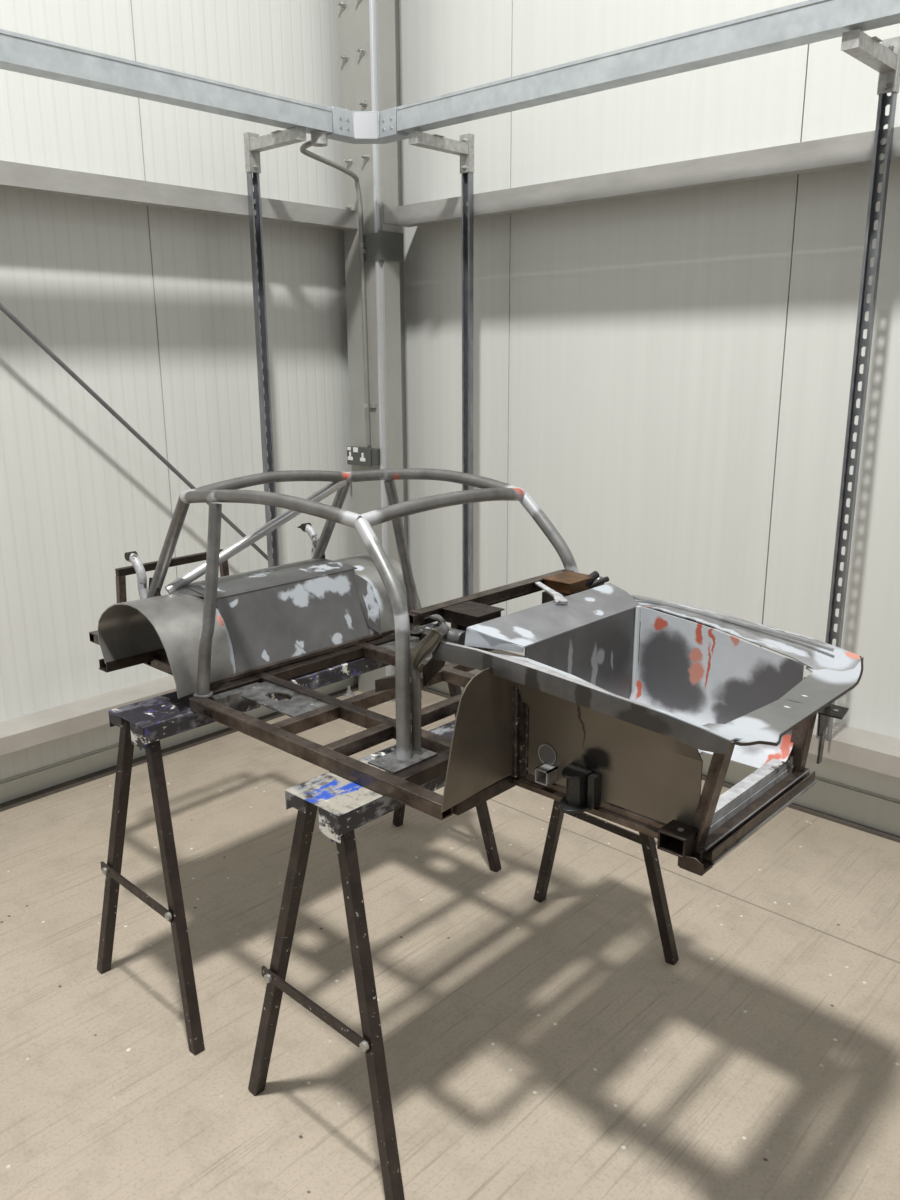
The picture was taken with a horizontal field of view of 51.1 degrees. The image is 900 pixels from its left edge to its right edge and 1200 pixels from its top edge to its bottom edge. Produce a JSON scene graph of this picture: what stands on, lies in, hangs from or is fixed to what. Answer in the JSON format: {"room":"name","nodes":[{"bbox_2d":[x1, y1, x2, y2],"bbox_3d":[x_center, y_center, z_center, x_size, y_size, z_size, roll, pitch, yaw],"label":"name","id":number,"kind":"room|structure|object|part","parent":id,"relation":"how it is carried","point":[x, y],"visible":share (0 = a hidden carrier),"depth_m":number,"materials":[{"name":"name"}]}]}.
{"room":"vehicle workshop","nodes":[
{"label":"vehicle workshop","id":0,"kind":"room"},
{"bbox_2d":[0,0,353,780],"bbox_3d":[-3.397,-1.319,1.032,0.140,5.200,9.140,13,19,41],"label":"wall","id":1,"kind":"structure","parent":0,"point":[151,308],"depth_m":3.52,"materials":[{"name":"grey"}]},
{"bbox_2d":[0,675,176,755],"bbox_3d":[-3.367,0.977,1.416,0.155,0.061,8.870,13,19,41],"label":"wall rail","id":2,"kind":"object","parent":1,"relation":"attached to","point":[18,733],"visible":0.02,"depth_m":3.43,"materials":[{"name":"white metal"}]},
{"bbox_2d":[247,172,279,566],"bbox_3d":[-0.738,-0.695,3.787,0.024,1.963,0.041,13,19,41],"label":"post","id":3,"kind":"object","parent":2,"relation":"on","point":[253,184],"visible":0.73,"depth_m":3.71,"materials":[{"name":"metal"}]},
{"bbox_2d":[0,29,332,133],"bbox_3d":[-3.287,-0.957,0.460,0.081,0.079,8.343,13,19,41],"label":"steel beam","id":4,"kind":"structure","parent":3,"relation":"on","point":[20,53],"depth_m":2.89,"materials":[{"name":"grey metal"}]},
{"bbox_2d":[311,131,327,146],"bbox_3d":[-0.474,-1.669,3.412,0.060,0.046,0.060,13,19,41],"label":"box","id":5,"kind":"object","parent":4,"relation":"attached to","point":[318,138],"visible":1,"depth_m":3.39,"materials":[{"name":"grey metal"}]},
{"bbox_2d":[300,140,376,444],"bbox_3d":[-0.439,-1.189,3.801,0.070,1.154,0.504,5,15,21],"label":"cable conduit","id":6,"kind":"object","parent":4,"relation":"attached to","point":[303,149],"visible":0.94,"depth_m":3.96,"materials":[{"name":"metal"}]},
{"bbox_2d":[327,106,408,143],"bbox_3d":[-0.311,-1.748,3.459,0.234,0.093,0.248,13,19,41],"label":"trunking corner","id":7,"kind":"object","parent":4,"relation":"attached to","point":[348,126],"visible":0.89,"depth_m":3.46,"materials":[{"name":"metal"}]},
{"bbox_3d":[-0.309,-1.747,3.465,0.084,0.088,0.003,-1,14,-2],"label":"plate","id":8,"kind":"part","parent":7,"relation":"part of","materials":[{"name":"grey metal"}]},
{"bbox_2d":[243,127,305,173],"bbox_3d":[-0.640,-1.653,3.440,0.308,0.135,0.060,13,19,41],"label":"bracket","id":9,"kind":"object","parent":3,"relation":"attached to","point":[254,144],"visible":1,"depth_m":3.46,"materials":[{"name":"metal"}]},
{"bbox_3d":[-0.742,-1.676,3.532,0.029,0.135,0.049,13,19,41],"label":"plate","id":10,"kind":"part","parent":9,"relation":"part of","materials":[{"name":"grey metal"}]},
{"bbox_3d":[-0.630,-1.674,3.426,0.276,0.039,0.041,13,19,41],"label":"arm","id":11,"kind":"part","parent":9,"relation":"part of"},
{"bbox_2d":[0,160,357,229],"bbox_3d":[-3.378,-0.809,0.957,0.155,0.070,8.870,13,19,41],"label":"wall rail","id":12,"kind":"object","parent":1,"relation":"attached to","point":[13,175],"visible":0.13,"depth_m":3.31,"materials":[{"name":"grey metal"}]},
{"bbox_2d":[0,676,357,803],"bbox_3d":[-3.373,1.174,1.566,0.014,0.080,9.000,13,19,41],"label":"baseboard","id":13,"kind":"structure","parent":1,"relation":"attached to","point":[48,776],"depth_m":3.62,"materials":[{"name":"paint"}]},
{"bbox_2d":[0,684,357,811],"bbox_3d":[-3.368,1.225,1.553,0.055,0.012,8.970,13,19,41],"label":"trim","id":14,"kind":"structure","parent":1,"relation":"attached to","point":[25,799],"depth_m":3.68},
{"bbox_2d":[0,690,899,1199],"bbox_3d":[-0.082,1.990,-1.231,9.200,0.120,9.200,13,19,41],"label":"floor","id":15,"kind":"structure","parent":0,"point":[550,1049],"depth_m":2.33,"materials":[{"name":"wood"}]},
{"bbox_2d":[97,623,501,1053],"bbox_3d":[-0.387,0.545,2.628,0.470,0.765,1.107,13,19,41],"label":"trestle","id":16,"kind":"object","parent":15,"relation":"on","point":[142,724],"visible":0.71,"depth_m":2.22,"materials":[{"name":"black paint"}]},
{"bbox_3d":[-0.835,0.624,2.352,0.214,0.757,0.032,7,16,26],"label":"leg","id":17,"kind":"part","parent":16,"relation":"part of","materials":[{"name":"black paint"}]},
{"bbox_3d":[-0.639,0.668,2.176,0.032,0.757,0.214,-9,17,-30],"label":"leg","id":18,"kind":"part","parent":16,"relation":"part of","materials":[{"name":"black paint"}]},
{"bbox_3d":[-0.135,0.431,3.083,0.032,0.757,0.214,-9,17,-30],"label":"leg","id":19,"kind":"part","parent":16,"relation":"part of","materials":[{"name":"black paint"}]},
{"bbox_3d":[0.061,0.475,2.906,0.214,0.757,0.032,7,16,26],"label":"leg","id":20,"kind":"part","parent":16,"relation":"part of","materials":[{"name":"black paint"}]},
{"bbox_2d":[89,468,863,875],"bbox_3d":[-0.116,-0.012,2.208,2.011,0.521,0.828,13,19,41],"label":"frame","id":21,"kind":"object","parent":16,"relation":"on","point":[611,708],"visible":1,"depth_m":1.88,"materials":[{"name":"metal"}]},
{"bbox_3d":[-0.967,0.003,2.773,0.020,0.154,0.030,13,19,41],"label":"hoop post","id":22,"kind":"part","parent":21,"relation":"part of","materials":[{"name":"brown metal"}]},
{"bbox_3d":[-0.814,-0.062,2.457,0.067,0.119,0.029,13,19,41],"label":"hinge arm","id":23,"kind":"part","parent":21,"relation":"part of","materials":[{"name":"white paint"}]},
{"bbox_3d":[-0.791,0.161,2.519,0.668,0.032,0.028,13,19,41],"label":"rail","id":24,"kind":"part","parent":21,"relation":"part of","materials":[{"name":"brown metal"}]},
{"bbox_3d":[-0.723,-0.064,3.029,0.020,0.154,0.030,13,19,41],"label":"hoop post","id":25,"kind":"part","parent":21,"relation":"part of","materials":[{"name":"metal"}]},
{"bbox_3d":[-0.513,0.014,2.595,0.250,0.186,0.472,13,19,41],"label":"bay panel","id":26,"kind":"part","parent":21,"relation":"part of","materials":[{"name":"grey metal"}]},
{"bbox_3d":[-0.398,0.232,2.206,0.245,0.004,0.103,13,19,41],"label":"seat mount plate","id":27,"kind":"part","parent":21,"relation":"part of","materials":[{"name":"grey metal"}]},
{"bbox_3d":[-0.399,0.053,2.496,0.070,0.192,0.452,13,19,41],"label":"bay panel","id":28,"kind":"part","parent":21,"relation":"part of","materials":[{"name":"grey metal"}]},
{"bbox_3d":[-0.423,-0.170,2.865,0.067,0.119,0.029,13,19,41],"label":"hinge arm","id":29,"kind":"part","parent":21,"relation":"part of","materials":[{"name":"white paint"}]},
{"bbox_3d":[-0.302,0.308,1.946,0.810,0.030,0.030,13,19,41],"label":"rail","id":30,"kind":"part","parent":21,"relation":"part of","materials":[{"name":"brown metal"}]},
{"bbox_3d":[-0.188,0.266,2.107,0.895,0.030,0.030,13,19,41],"label":"rail","id":31,"kind":"part","parent":21,"relation":"part of","materials":[{"name":"brown metal"}]},
{"bbox_2d":[343,685,354,696],"bbox_3d":[-0.483,0.432,4.501,0.056,0.045,0.056,13,19,41],"label":"bolt","id":32,"kind":"object","parent":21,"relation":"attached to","point":[349,693],"visible":1,"depth_m":4.49,"materials":[{"name":"grey metal"}]},
{"bbox_3d":[-0.424,0.060,2.902,0.668,0.032,0.028,13,19,41],"label":"rail","id":33,"kind":"part","parent":21,"relation":"part of","materials":[{"name":"brown metal"}]},
{"bbox_3d":[-0.092,0.312,1.855,0.073,0.004,0.120,13,19,41],"label":"pillar foot plate","id":34,"kind":"part","parent":21,"relation":"part of","materials":[{"name":"grey metal"}]},
{"bbox_3d":[0.046,0.201,2.351,0.895,0.030,0.030,13,19,41],"label":"rail","id":35,"kind":"part","parent":21,"relation":"part of","materials":[{"name":"brown metal"}]},
{"bbox_3d":[-0.074,0.143,2.544,0.245,0.004,0.103,13,19,41],"label":"seat mount plate","id":36,"kind":"part","parent":21,"relation":"part of","materials":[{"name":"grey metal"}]},
{"bbox_3d":[-0.045,0.176,1.817,0.087,0.264,0.015,13,19,41],"label":"hinge plate","id":37,"kind":"part","parent":21,"relation":"part of","materials":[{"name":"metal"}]},
{"bbox_3d":[0.204,0.169,2.474,0.810,0.030,0.030,13,19,41],"label":"rail","id":38,"kind":"part","parent":21,"relation":"part of","materials":[{"name":"grey metal"}]},
{"bbox_3d":[0.131,0.223,1.754,0.031,0.232,0.020,13,19,41],"label":"bulkhead post","id":39,"kind":"part","parent":21,"relation":"part of","materials":[{"name":"brown metal"}]},
{"bbox_3d":[0.230,0.032,1.888,0.109,0.035,0.482,13,19,41],"label":"scuttle panel","id":40,"kind":"part","parent":21,"relation":"part of","materials":[{"name":"grey metal"}]},
{"bbox_3d":[0.314,-0.041,2.096,0.081,0.045,0.028,-5,15,-19],"label":"linkage lever","id":41,"kind":"part","parent":21,"relation":"part of","materials":[{"name":"black paint"}]},
{"bbox_2d":[510,605,803,838],"bbox_3d":[0.386,0.213,1.763,0.383,0.278,0.440,13,19,41],"label":"tub","id":42,"kind":"object","parent":21,"relation":"in","point":[584,759],"depth_m":1.77,"materials":[{"name":"metal"}]},
{"bbox_3d":[0.424,0.305,1.518,0.071,0.207,0.042,0,14,2],"label":"corner post","id":43,"kind":"part","parent":21,"relation":"part of","materials":[{"name":"metal"}]},
{"bbox_3d":[0.533,0.357,1.684,0.012,0.014,0.400,13,19,41],"label":"rail","id":44,"kind":"part","parent":21,"relation":"part of","materials":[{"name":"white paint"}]},
{"bbox_3d":[0.548,0.374,1.673,0.037,0.023,0.430,13,19,41],"label":"rail","id":45,"kind":"part","parent":21,"relation":"part of","materials":[{"name":"metal"}]},
{"bbox_3d":[0.671,0.238,1.776,0.042,0.207,0.071,-2,15,-6],"label":"corner post","id":46,"kind":"part","parent":21,"relation":"part of","materials":[{"name":"metal"}]},
{"bbox_2d":[337,0,407,701],"bbox_3d":[-0.296,-2.077,3.907,0.239,5.200,0.282,13,19,41],"label":"steel column","id":47,"kind":"structure","parent":15,"relation":"on","point":[368,30],"depth_m":3.98,"materials":[{"name":"metal"}]},
{"bbox_2d":[0,303,267,560],"bbox_3d":[-1.426,-0.925,3.036,0.016,2.916,2.926,13,19,41],"label":"rod","id":48,"kind":"object","parent":47,"relation":"attached to","point":[3,309],"visible":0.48,"depth_m":3.33,"materials":[{"name":"metal"}]},
{"bbox_2d":[347,446,379,466],"bbox_3d":[-0.385,-0.640,4.185,0.183,0.082,0.045,13,19,41],"label":"wall socket","id":49,"kind":"object","parent":47,"relation":"attached to","point":[361,456],"visible":1,"depth_m":4.16,"materials":[{"name":"grey plastic"}]},
{"bbox_3d":[-0.253,-2.049,3.798,0.013,5.200,0.090,13,19,41],"label":"plate","id":50,"kind":"part","parent":47,"relation":"part of","materials":[{"name":"grey metal"}]},
{"bbox_3d":[-0.245,-1.599,3.907,0.004,0.071,0.080,13,19,41],"label":"rail plate","id":51,"kind":"part","parent":47,"relation":"part of","materials":[{"name":"grey metal"}]},
{"bbox_2d":[248,720,678,1199],"bbox_3d":[0.080,0.654,2.195,0.470,0.765,1.047,13,19,41],"label":"trestle","id":52,"kind":"object","parent":15,"relation":"on","point":[343,805],"visible":0.7,"depth_m":1.80,"materials":[{"name":"black paint"}]},
{"bbox_3d":[-0.347,0.727,1.940,0.214,0.757,0.032,7,16,26],"label":"leg","id":53,"kind":"part","parent":52,"relation":"part of","materials":[{"name":"black paint"}]},
{"bbox_3d":[-0.151,0.771,1.764,0.032,0.757,0.214,-9,17,-30],"label":"leg","id":54,"kind":"part","parent":52,"relation":"part of","materials":[{"name":"black paint"}]},
{"bbox_3d":[0.312,0.546,2.628,0.032,0.757,0.214,-9,17,-30],"label":"leg","id":55,"kind":"part","parent":52,"relation":"part of","materials":[{"name":"black paint"}]},
{"bbox_3d":[0.508,0.590,2.452,0.214,0.757,0.032,7,16,26],"label":"leg","id":56,"kind":"part","parent":52,"relation":"part of","materials":[{"name":"black paint"}]},
{"bbox_2d":[490,799,899,963],"bbox_3d":[1.420,1.013,2.289,4.240,0.002,0.011,13,19,41],"label":"trim","id":57,"kind":"structure","parent":15,"relation":"on","point":[490,799],"depth_m":2.83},
{"bbox_2d":[399,0,899,799],"bbox_3d":[3.014,-1.404,1.213,9.000,5.200,0.140,13,19,41],"label":"wall","id":58,"kind":"structure","parent":0,"point":[666,376],"depth_m":3.37,"materials":[{"name":"grey"}]},
{"bbox_2d":[398,127,899,226],"bbox_3d":[3.026,-0.902,1.125,8.700,0.077,0.155,13,19,41],"label":"wall rail","id":59,"kind":"object","parent":58,"relation":"attached to","point":[852,150],"visible":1,"depth_m":3.10,"materials":[{"name":"grey metal"}]},
{"bbox_2d":[421,687,899,842],"bbox_3d":[2.989,1.129,1.779,8.945,0.012,0.035,13,19,41],"label":"trim","id":60,"kind":"structure","parent":58,"relation":"attached to","point":[804,809],"depth_m":3.26,"materials":[{"name":"grey metal"}]},
{"bbox_2d":[427,681,899,835],"bbox_3d":[2.976,1.059,1.788,9.000,0.120,0.014,13,19,41],"label":"baseboard","id":61,"kind":"structure","parent":58,"relation":"attached to","point":[870,809],"depth_m":3.24,"materials":[{"name":"paint"}]},
{"bbox_2d":[433,622,899,777],"bbox_3d":[2.985,0.854,1.625,8.840,0.068,0.155,13,19,41],"label":"wall rail","id":62,"kind":"object","parent":58,"relation":"attached to","point":[873,751],"visible":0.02,"depth_m":3.05,"materials":[{"name":"white metal"}]},
{"bbox_2d":[461,172,472,596],"bbox_3d":[0.073,-0.743,3.867,0.041,1.939,0.024,13,19,41],"label":"post","id":63,"kind":"object","parent":62,"relation":"on","point":[466,178],"visible":0.77,"depth_m":3.81,"materials":[{"name":"metal"}]},
{"bbox_2d":[409,131,473,173],"bbox_3d":[-0.029,-1.687,3.517,0.060,0.135,0.308,13,19,41],"label":"bracket","id":64,"kind":"object","parent":63,"relation":"attached to","point":[464,148],"visible":1,"depth_m":3.53,"materials":[{"name":"metal"}]},
{"bbox_3d":[-0.038,-1.698,3.504,0.041,0.039,0.276,13,19,41],"label":"arm","id":65,"kind":"part","parent":64,"relation":"part of"},
{"bbox_3d":[0.065,-1.713,3.615,0.049,0.135,0.029,13,19,41],"label":"plate","id":66,"kind":"part","parent":64,"relation":"part of","materials":[{"name":"grey metal"}]},
{"bbox_2d":[816,92,896,740],"bbox_3d":[1.217,-0.490,2.837,0.041,1.949,0.024,13,19,41],"label":"post","id":67,"kind":"object","parent":62,"relation":"on","point":[884,100],"visible":0.88,"depth_m":2.78,"materials":[{"name":"metal"}]},
{"bbox_2d":[397,0,899,133],"bbox_3d":[2.899,-1.060,0.684,8.358,0.079,0.081,13,19,41],"label":"beam","id":68,"kind":"structure","parent":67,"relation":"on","point":[809,21],"depth_m":2.71,"materials":[{"name":"grey metal"}]},
{"bbox_2d":[841,29,899,94],"bbox_3d":[1.115,-1.439,2.486,0.060,0.135,0.308,13,19,41],"label":"bracket","id":69,"kind":"object","parent":67,"relation":"attached to","point":[884,58],"visible":1,"depth_m":2.50,"materials":[{"name":"metal"}]},
{"bbox_3d":[1.106,-1.440,2.476,0.041,0.039,0.276,13,19,41],"label":"arm","id":70,"kind":"part","parent":69,"relation":"part of"},
{"bbox_3d":[1.210,-1.465,2.585,0.049,0.135,0.029,13,19,41],"label":"plate","id":71,"kind":"part","parent":69,"relation":"part of","materials":[{"name":"grey metal"}]}
]}

